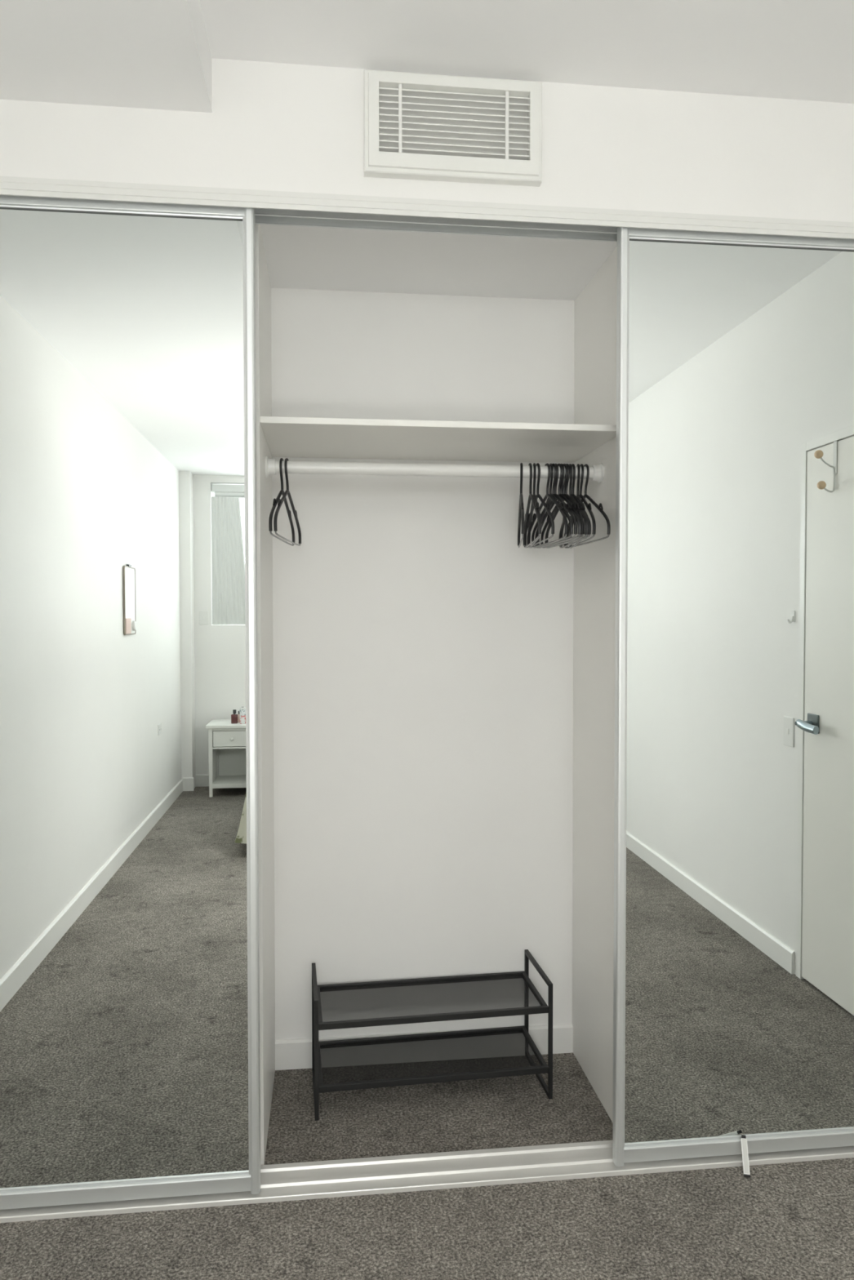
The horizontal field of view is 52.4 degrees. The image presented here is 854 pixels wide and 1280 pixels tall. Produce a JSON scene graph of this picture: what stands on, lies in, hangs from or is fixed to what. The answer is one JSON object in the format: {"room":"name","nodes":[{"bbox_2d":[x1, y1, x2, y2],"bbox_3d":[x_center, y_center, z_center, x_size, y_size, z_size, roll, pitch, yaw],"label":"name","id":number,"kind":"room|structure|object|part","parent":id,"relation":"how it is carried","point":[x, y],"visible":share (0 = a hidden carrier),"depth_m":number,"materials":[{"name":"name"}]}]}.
{"room":"bedroom","nodes":[
{"label":"bedroom","id":0,"kind":"room"},
{"bbox_2d":[0,0,212,112],"bbox_3d":[-0.658,-1.221,-0.632,0.918,0.125,5.242,0,2,-7],"label":"ceiling","id":1,"kind":"structure","parent":0,"point":[140,54],"depth_m":1.81,"materials":[{"name":"white paint"}]},
{"bbox_2d":[271,288,574,1039],"bbox_3d":[0.006,0.119,2.788,3.206,2.434,0.100,0,2,-7],"label":"wall","id":2,"kind":"structure","parent":0,"point":[423,656],"depth_m":2.73,"materials":[{"name":"white paint"}]},
{"bbox_2d":[275,1023,573,1070],"bbox_3d":[-0.001,1.292,2.762,0.950,0.090,0.012,0,2,-7],"label":"baseboard","id":3,"kind":"structure","parent":2,"relation":"attached to","point":[290,1054],"depth_m":2.75,"materials":[{"name":"white paint"}]},
{"bbox_2d":[260,416,616,462],"bbox_3d":[0.024,-0.565,2.483,0.950,0.016,0.473,0,2,-7],"label":"shelf","id":4,"kind":"object","parent":2,"relation":"attached to","point":[286,437],"visible":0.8,"depth_m":2.40,"materials":[{"name":"white laminate"}]},
{"bbox_2d":[0,1053,853,1279],"bbox_3d":[0.349,1.444,-0.162,3.206,0.060,6.107,0,2,-7],"label":"floor","id":5,"kind":"structure","parent":0,"point":[787,1220],"depth_m":2.04,"materials":[{"name":"grey carpet"}]},
{"bbox_2d":[254,224,275,1164],"bbox_3d":[-0.456,0.139,2.436,0.018,2.414,0.495,0,2,-7],"label":"wall","id":6,"kind":"structure","parent":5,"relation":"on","point":[263,287],"depth_m":2.32,"materials":[{"name":"white paint"}]},
{"bbox_2d":[0,1140,853,1222],"bbox_3d":[0.077,1.345,2.210,2.978,0.014,0.127,0,2,-7],"label":"door track","id":7,"kind":"object","parent":5,"relation":"on","point":[294,1181],"visible":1,"depth_m":2.19,"materials":[{"name":"white metal"}]},
{"bbox_2d":[0,195,260,1209],"bbox_3d":[-0.902,0.159,2.026,0.996,2.362,0.028,0,2,-7],"label":"mirror door","id":8,"kind":"structure","parent":7,"relation":"on","point":[130,948],"depth_m":2.05,"materials":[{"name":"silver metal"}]},
{"bbox_3d":[-0.903,-1.007,1.996,0.954,0.028,0.012,0,2,-7],"label":"rail","id":9,"kind":"part","parent":8,"relation":"part of","materials":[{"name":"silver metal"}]},
{"bbox_3d":[-0.901,1.317,2.058,0.954,0.042,0.013,0,2,-7],"label":"rail","id":10,"kind":"part","parent":8,"relation":"part of","materials":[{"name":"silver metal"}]},
{"bbox_2d":[612,226,853,1166],"bbox_3d":[1.017,0.152,2.245,1.088,2.362,0.028,0,2,-7],"label":"mirror door","id":11,"kind":"structure","parent":7,"relation":"on","point":[733,957],"depth_m":2.23,"materials":[{"name":"silver metal"}]},
{"bbox_3d":[1.018,1.310,2.278,1.046,0.042,0.013,0,2,-7],"label":"rail","id":12,"kind":"part","parent":11,"relation":"part of","materials":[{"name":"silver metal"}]},
{"bbox_3d":[1.016,-1.015,2.216,1.046,0.028,0.012,0,2,-7],"label":"rail","id":13,"kind":"part","parent":11,"relation":"part of","materials":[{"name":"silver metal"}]},
{"bbox_2d":[311,949,552,1120],"bbox_3d":[0.005,1.171,2.614,0.690,0.340,0.269,0,2,-9],"label":"shoe rack","id":14,"kind":"object","parent":5,"relation":"on","point":[318,1086],"visible":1,"depth_m":2.54,"materials":[{"name":"black metal"}]},
{"bbox_3d":[-0.329,1.337,2.564,0.011,0.011,0.245,0,2,-9],"label":"foot rail","id":15,"kind":"part","parent":14,"relation":"part of","materials":[{"name":"black metal"}]},
{"bbox_3d":[-0.350,1.169,2.687,0.011,0.341,0.011,0,2,-9],"label":"post","id":16,"kind":"part","parent":14,"relation":"part of","materials":[{"name":"black metal"}]},
{"bbox_3d":[-0.330,1.008,2.556,0.011,0.011,0.245,0,2,-9],"label":"rail","id":17,"kind":"part","parent":14,"relation":"part of","materials":[{"name":"black metal"}]},
{"bbox_3d":[-0.309,1.176,2.433,0.011,0.341,0.011,0,2,-9],"label":"post","id":18,"kind":"part","parent":14,"relation":"part of","materials":[{"name":"black metal"}]},
{"bbox_3d":[-0.014,1.075,2.735,0.667,0.018,0.012,0,2,-9],"label":"shelf rail","id":19,"kind":"part","parent":14,"relation":"part of","materials":[{"name":"black metal"}]},
{"bbox_3d":[-0.014,1.252,2.739,0.667,0.018,0.012,0,2,-9],"label":"shelf rail","id":20,"kind":"part","parent":14,"relation":"part of","materials":[{"name":"black metal"}]},
{"bbox_3d":[0.025,1.081,2.488,0.667,0.018,0.012,0,2,-9],"label":"shelf rail","id":21,"kind":"part","parent":14,"relation":"part of","materials":[{"name":"black metal"}]},
{"bbox_3d":[0.025,1.259,2.493,0.667,0.018,0.012,0,2,-9],"label":"shelf rail","id":22,"kind":"part","parent":14,"relation":"part of","materials":[{"name":"black metal"}]},
{"bbox_3d":[0.320,1.166,2.794,0.011,0.341,0.011,0,2,-9],"label":"post","id":23,"kind":"part","parent":14,"relation":"part of","materials":[{"name":"black metal"}]},
{"bbox_3d":[0.341,1.334,2.672,0.011,0.011,0.245,0,2,-9],"label":"foot rail","id":24,"kind":"part","parent":14,"relation":"part of","materials":[{"name":"black metal"}]},
{"bbox_3d":[0.340,1.005,2.663,0.011,0.011,0.245,0,2,-9],"label":"rail","id":25,"kind":"part","parent":14,"relation":"part of","materials":[{"name":"black metal"}]},
{"bbox_3d":[0.361,1.173,2.541,0.011,0.341,0.011,0,2,-9],"label":"post","id":26,"kind":"part","parent":14,"relation":"part of","materials":[{"name":"black metal"}]},
{"bbox_2d":[572,246,617,1123],"bbox_3d":[0.507,0.135,2.546,0.018,2.414,0.495,0,2,-7],"label":"wall","id":27,"kind":"structure","parent":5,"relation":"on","point":[595,307],"depth_m":2.56,"materials":[{"name":"white paint"}]},
{"bbox_2d":[265,456,604,483],"bbox_3d":[0.028,-0.478,2.445,0.950,0.057,0.057,0,2,-7],"label":"rail","id":28,"kind":"object","parent":27,"relation":"attached to","point":[596,473],"visible":1,"depth_m":2.42,"materials":[{"name":"white metal"}]},
{"bbox_2d":[265,456,275,477],"bbox_3d":[-0.430,-0.477,2.393,0.027,0.057,0.057,0,2,-7],"label":"socket","id":29,"kind":"object","parent":28,"relation":"attached to","point":[270,464],"depth_m":2.37,"materials":[{"name":"white plastic"}]},
{"bbox_2d":[268,457,294,546],"bbox_3d":[-0.399,-0.387,2.399,0.010,0.230,0.393,0,2,0],"label":"clothes hanger","id":30,"kind":"object","parent":28,"relation":"hanging from","point":[275,501],"visible":0.94,"depth_m":2.38,"materials":[{"name":"black plastic"}]},
{"bbox_3d":[-0.399,-0.348,2.400,0.009,0.133,0.393,-1,2,0],"label":"shoulder arm","id":31,"kind":"part","parent":30,"relation":"part of","materials":[{"name":"black plastic"}]},
{"bbox_2d":[273,457,301,546],"bbox_3d":[-0.384,-0.387,2.400,0.010,0.230,0.393,-1,2,1],"label":"clothes hanger","id":32,"kind":"object","parent":28,"relation":"hanging from","point":[280,502],"visible":0.94,"depth_m":2.38,"materials":[{"name":"black plastic"}]},
{"bbox_3d":[-0.384,-0.348,2.401,0.009,0.133,0.393,-1,2,1],"label":"shoulder arm","id":33,"kind":"part","parent":32,"relation":"part of","materials":[{"name":"black plastic"}]},
{"bbox_2d":[517,462,524,547],"bbox_3d":[0.268,-0.390,2.475,0.010,0.230,0.393,0,2,4],"label":"clothes hanger","id":34,"kind":"object","parent":28,"relation":"hanging from","point":[521,524],"visible":1,"depth_m":2.45,"materials":[{"name":"black plastic"}]},
{"bbox_3d":[0.268,-0.351,2.476,0.009,0.133,0.393,1,2,4],"label":"shoulder arm","id":35,"kind":"part","parent":34,"relation":"part of","materials":[{"name":"black plastic"}]},
{"bbox_2d":[523,462,541,547],"bbox_3d":[0.296,-0.390,2.478,0.010,0.230,0.393,-1,2,0],"label":"clothes hanger","id":36,"kind":"object","parent":28,"relation":"hanging from","point":[531,496],"visible":0.92,"depth_m":2.46,"materials":[{"name":"black plastic"}]},
{"bbox_3d":[0.297,-0.351,2.479,0.009,0.133,0.393,-1,2,0],"label":"shoulder arm","id":37,"kind":"part","parent":36,"relation":"part of","materials":[{"name":"black plastic"}]},
{"bbox_2d":[527,462,541,547],"bbox_3d":[0.305,-0.390,2.479,0.009,0.230,0.393,0,2,2],"label":"clothes hanger","id":38,"kind":"object","parent":28,"relation":"hanging from","point":[534,464],"visible":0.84,"depth_m":2.47,"materials":[{"name":"black plastic"}]},
{"bbox_3d":[0.305,-0.351,2.481,0.009,0.133,0.393,0,2,2],"label":"shoulder arm","id":39,"kind":"part","parent":38,"relation":"part of","materials":[{"name":"black plastic"}]},
{"bbox_2d":[524,462,554,547],"bbox_3d":[0.316,-0.390,2.481,0.009,0.230,0.393,0,2,-5],"label":"clothes hanger","id":40,"kind":"object","parent":28,"relation":"hanging from","point":[546,506],"visible":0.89,"depth_m":2.45,"materials":[{"name":"black plastic"}]},
{"bbox_3d":[0.317,-0.351,2.482,0.009,0.133,0.393,-1,2,-5],"label":"shoulder arm","id":41,"kind":"part","parent":40,"relation":"part of","materials":[{"name":"black plastic"}]},
{"bbox_2d":[526,462,573,547],"bbox_3d":[0.345,-0.390,2.484,0.009,0.230,0.393,-2,2,-10],"label":"clothes hanger","id":42,"kind":"object","parent":28,"relation":"hanging from","point":[534,517],"visible":0.85,"depth_m":2.46,"materials":[{"name":"black plastic"}]},
{"bbox_3d":[0.346,-0.351,2.485,0.009,0.133,0.393,-2,2,-11],"label":"shoulder arm","id":43,"kind":"part","parent":42,"relation":"part of","materials":[{"name":"black plastic"}]},
{"bbox_2d":[536,462,568,547],"bbox_3d":[0.353,-0.390,2.485,0.009,0.230,0.393,0,2,-5],"label":"clothes hanger","id":44,"kind":"object","parent":28,"relation":"hanging from","point":[559,506],"visible":0.66,"depth_m":2.42,"materials":[{"name":"black plastic"}]},
{"bbox_3d":[0.353,-0.351,2.486,0.009,0.133,0.393,0,2,-5],"label":"shoulder arm","id":45,"kind":"part","parent":44,"relation":"part of","materials":[{"name":"black plastic"}]},
{"bbox_2d":[531,463,579,547],"bbox_3d":[0.362,-0.390,2.486,0.010,0.230,0.393,-2,2,-12],"label":"clothes hanger","id":46,"kind":"object","parent":28,"relation":"hanging from","point":[556,496],"visible":0.69,"depth_m":2.47,"materials":[{"name":"black plastic"}]},
{"bbox_3d":[0.363,-0.351,2.487,0.009,0.133,0.393,-2,2,-11],"label":"shoulder arm","id":47,"kind":"part","parent":46,"relation":"part of","materials":[{"name":"black plastic"}]},
{"bbox_2d":[537,463,577,547],"bbox_3d":[0.368,-0.390,2.487,0.009,0.230,0.393,0,2,-8],"label":"clothes hanger","id":48,"kind":"object","parent":28,"relation":"hanging from","point":[567,507],"visible":0.68,"depth_m":2.40,"materials":[{"name":"black plastic"}]},
{"bbox_3d":[0.368,-0.351,2.488,0.009,0.133,0.393,0,2,-8],"label":"shoulder arm","id":49,"kind":"part","parent":48,"relation":"part of","materials":[{"name":"black plastic"}]},
{"bbox_2d":[534,463,587,547],"bbox_3d":[0.379,-0.390,2.488,0.010,0.230,0.393,-1,2,-14],"label":"clothes hanger","id":50,"kind":"object","parent":28,"relation":"hanging from","point":[562,496],"visible":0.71,"depth_m":2.47,"materials":[{"name":"black plastic"}]},
{"bbox_3d":[0.380,-0.351,2.489,0.009,0.133,0.393,-2,2,-14],"label":"shoulder arm","id":51,"kind":"part","parent":50,"relation":"part of","materials":[{"name":"black plastic"}]},
{"bbox_2d":[546,463,582,548],"bbox_3d":[0.387,-0.390,2.489,0.010,0.230,0.393,-1,2,-6],"label":"clothes hanger","id":52,"kind":"object","parent":28,"relation":"hanging from","point":[566,500],"visible":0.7,"depth_m":2.45,"materials":[{"name":"black plastic"}]},
{"bbox_3d":[0.387,-0.352,2.490,0.009,0.133,0.393,-1,2,-6],"label":"shoulder arm","id":53,"kind":"part","parent":52,"relation":"part of","materials":[{"name":"black plastic"}]},
{"bbox_2d":[540,463,591,547],"bbox_3d":[0.393,-0.390,2.490,0.010,0.230,0.393,0,2,-12],"label":"clothes hanger","id":54,"kind":"object","parent":28,"relation":"hanging from","point":[564,464],"visible":0.63,"depth_m":2.48,"materials":[{"name":"black plastic"}]},
{"bbox_3d":[0.393,-0.352,2.491,0.009,0.133,0.393,-1,2,-12],"label":"shoulder arm","id":55,"kind":"part","parent":54,"relation":"part of","materials":[{"name":"black plastic"}]},
{"bbox_2d":[544,463,588,548],"bbox_3d":[0.398,-0.390,2.490,0.009,0.230,0.393,1,1,-9],"label":"clothes hanger","id":56,"kind":"object","parent":28,"relation":"hanging from","point":[567,464],"visible":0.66,"depth_m":2.47,"materials":[{"name":"black plastic"}]},
{"bbox_3d":[0.397,-0.352,2.491,0.009,0.133,0.393,1,1,-9],"label":"shoulder arm","id":57,"kind":"part","parent":56,"relation":"part of","materials":[{"name":"black plastic"}]},
{"bbox_2d":[560,463,583,547],"bbox_3d":[0.412,-0.390,2.491,0.010,0.230,0.393,-1,2,0],"label":"clothes hanger","id":58,"kind":"object","parent":28,"relation":"hanging from","point":[570,464],"visible":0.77,"depth_m":2.47,"materials":[{"name":"black plastic"}]},
{"bbox_3d":[0.412,-0.352,2.493,0.009,0.133,0.393,-1,2,0],"label":"shoulder arm","id":59,"kind":"part","parent":58,"relation":"part of","materials":[{"name":"black plastic"}]},
{"bbox_2d":[559,463,590,548],"bbox_3d":[0.419,-0.390,2.492,0.009,0.230,0.393,-1,2,-3],"label":"clothes hanger","id":60,"kind":"object","parent":28,"relation":"hanging from","point":[576,500],"visible":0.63,"depth_m":2.47,"materials":[{"name":"black plastic"}]},
{"bbox_3d":[0.420,-0.352,2.494,0.009,0.133,0.393,-1,2,-3],"label":"shoulder arm","id":61,"kind":"part","parent":60,"relation":"part of","materials":[{"name":"black plastic"}]},
{"bbox_2d":[568,463,586,548],"bbox_3d":[0.432,-0.390,2.494,0.009,0.230,0.393,0,2,3],"label":"clothes hanger","id":62,"kind":"object","parent":28,"relation":"hanging from","point":[578,464],"visible":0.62,"depth_m":2.47,"materials":[{"name":"black plastic"}]},
{"bbox_3d":[0.432,-0.352,2.495,0.009,0.133,0.393,0,2,3],"label":"shoulder arm","id":63,"kind":"part","parent":62,"relation":"part of","materials":[{"name":"black plastic"}]},
{"bbox_2d":[565,463,595,548],"bbox_3d":[0.441,-0.390,2.495,0.010,0.230,0.393,1,1,-2],"label":"clothes hanger","id":64,"kind":"object","parent":28,"relation":"hanging from","point":[588,506],"visible":0.68,"depth_m":2.42,"materials":[{"name":"black plastic"}]},
{"bbox_3d":[0.440,-0.352,2.496,0.009,0.133,0.393,1,1,-2],"label":"shoulder arm","id":65,"kind":"part","parent":64,"relation":"part of","materials":[{"name":"black plastic"}]},
{"bbox_2d":[563,463,610,548],"bbox_3d":[0.455,-0.390,2.497,0.009,0.230,0.393,0,2,-9],"label":"clothes hanger","id":66,"kind":"object","parent":28,"relation":"hanging from","point":[599,507],"visible":0.67,"depth_m":2.43,"materials":[{"name":"black plastic"}]},
{"bbox_3d":[0.455,-0.352,2.498,0.009,0.133,0.393,0,2,-9],"label":"shoulder arm","id":67,"kind":"part","parent":66,"relation":"part of","materials":[{"name":"black plastic"}]},
{"bbox_2d":[591,462,604,483],"bbox_3d":[0.487,-0.480,2.498,0.027,0.057,0.057,0,2,-7],"label":"socket","id":68,"kind":"object","parent":27,"relation":"attached to","point":[597,471],"depth_m":2.48,"materials":[{"name":"white plastic"}]},
{"bbox_2d":[740,1134,750,1177],"bbox_3d":[0.811,1.315,2.215,0.016,0.064,0.082,0,2,14],"label":"bar","id":69,"kind":"object","parent":5,"relation":"on","point":[743,1140],"visible":1,"depth_m":2.21,"materials":[{"name":"white plastic"}]},
{"bbox_2d":[0,57,853,222],"bbox_3d":[0.074,-1.202,2.146,3.206,0.310,0.108,0,2,-7],"label":"wall","id":70,"kind":"structure","parent":0,"point":[271,126],"depth_m":2.11,"materials":[{"name":"white paint"}]},
{"bbox_2d":[0,176,853,242],"bbox_3d":[0.075,-1.035,2.142,3.006,0.043,0.120,0,2,-7],"label":"door track","id":71,"kind":"object","parent":70,"relation":"attached to","point":[271,207],"visible":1,"depth_m":2.10,"materials":[{"name":"white metal"}]},
{"bbox_2d":[363,69,542,186],"bbox_3d":[0.064,-1.221,2.073,0.427,0.236,0.032,0,2,-7],"label":"air vent grille","id":72,"kind":"object","parent":70,"relation":"in","point":[420,126],"visible":1,"depth_m":2.07,"materials":[{"name":"white plastic"}]},
{"bbox_2d":[260,224,617,300],"bbox_3d":[0.034,-1.101,2.503,3.206,0.060,0.609,0,2,-7],"label":"ceiling","id":73,"kind":"structure","parent":0,"point":[298,257],"depth_m":2.46,"materials":[{"name":"white paint"}]},
{"bbox_2d":[200,0,853,103],"bbox_3d":[0.382,-1.337,-0.537,3.206,0.100,5.500,0,2,-7],"label":"ceiling","id":74,"kind":"structure","parent":0,"point":[802,50],"depth_m":1.96,"materials":[{"name":"white paint"}]}
]}

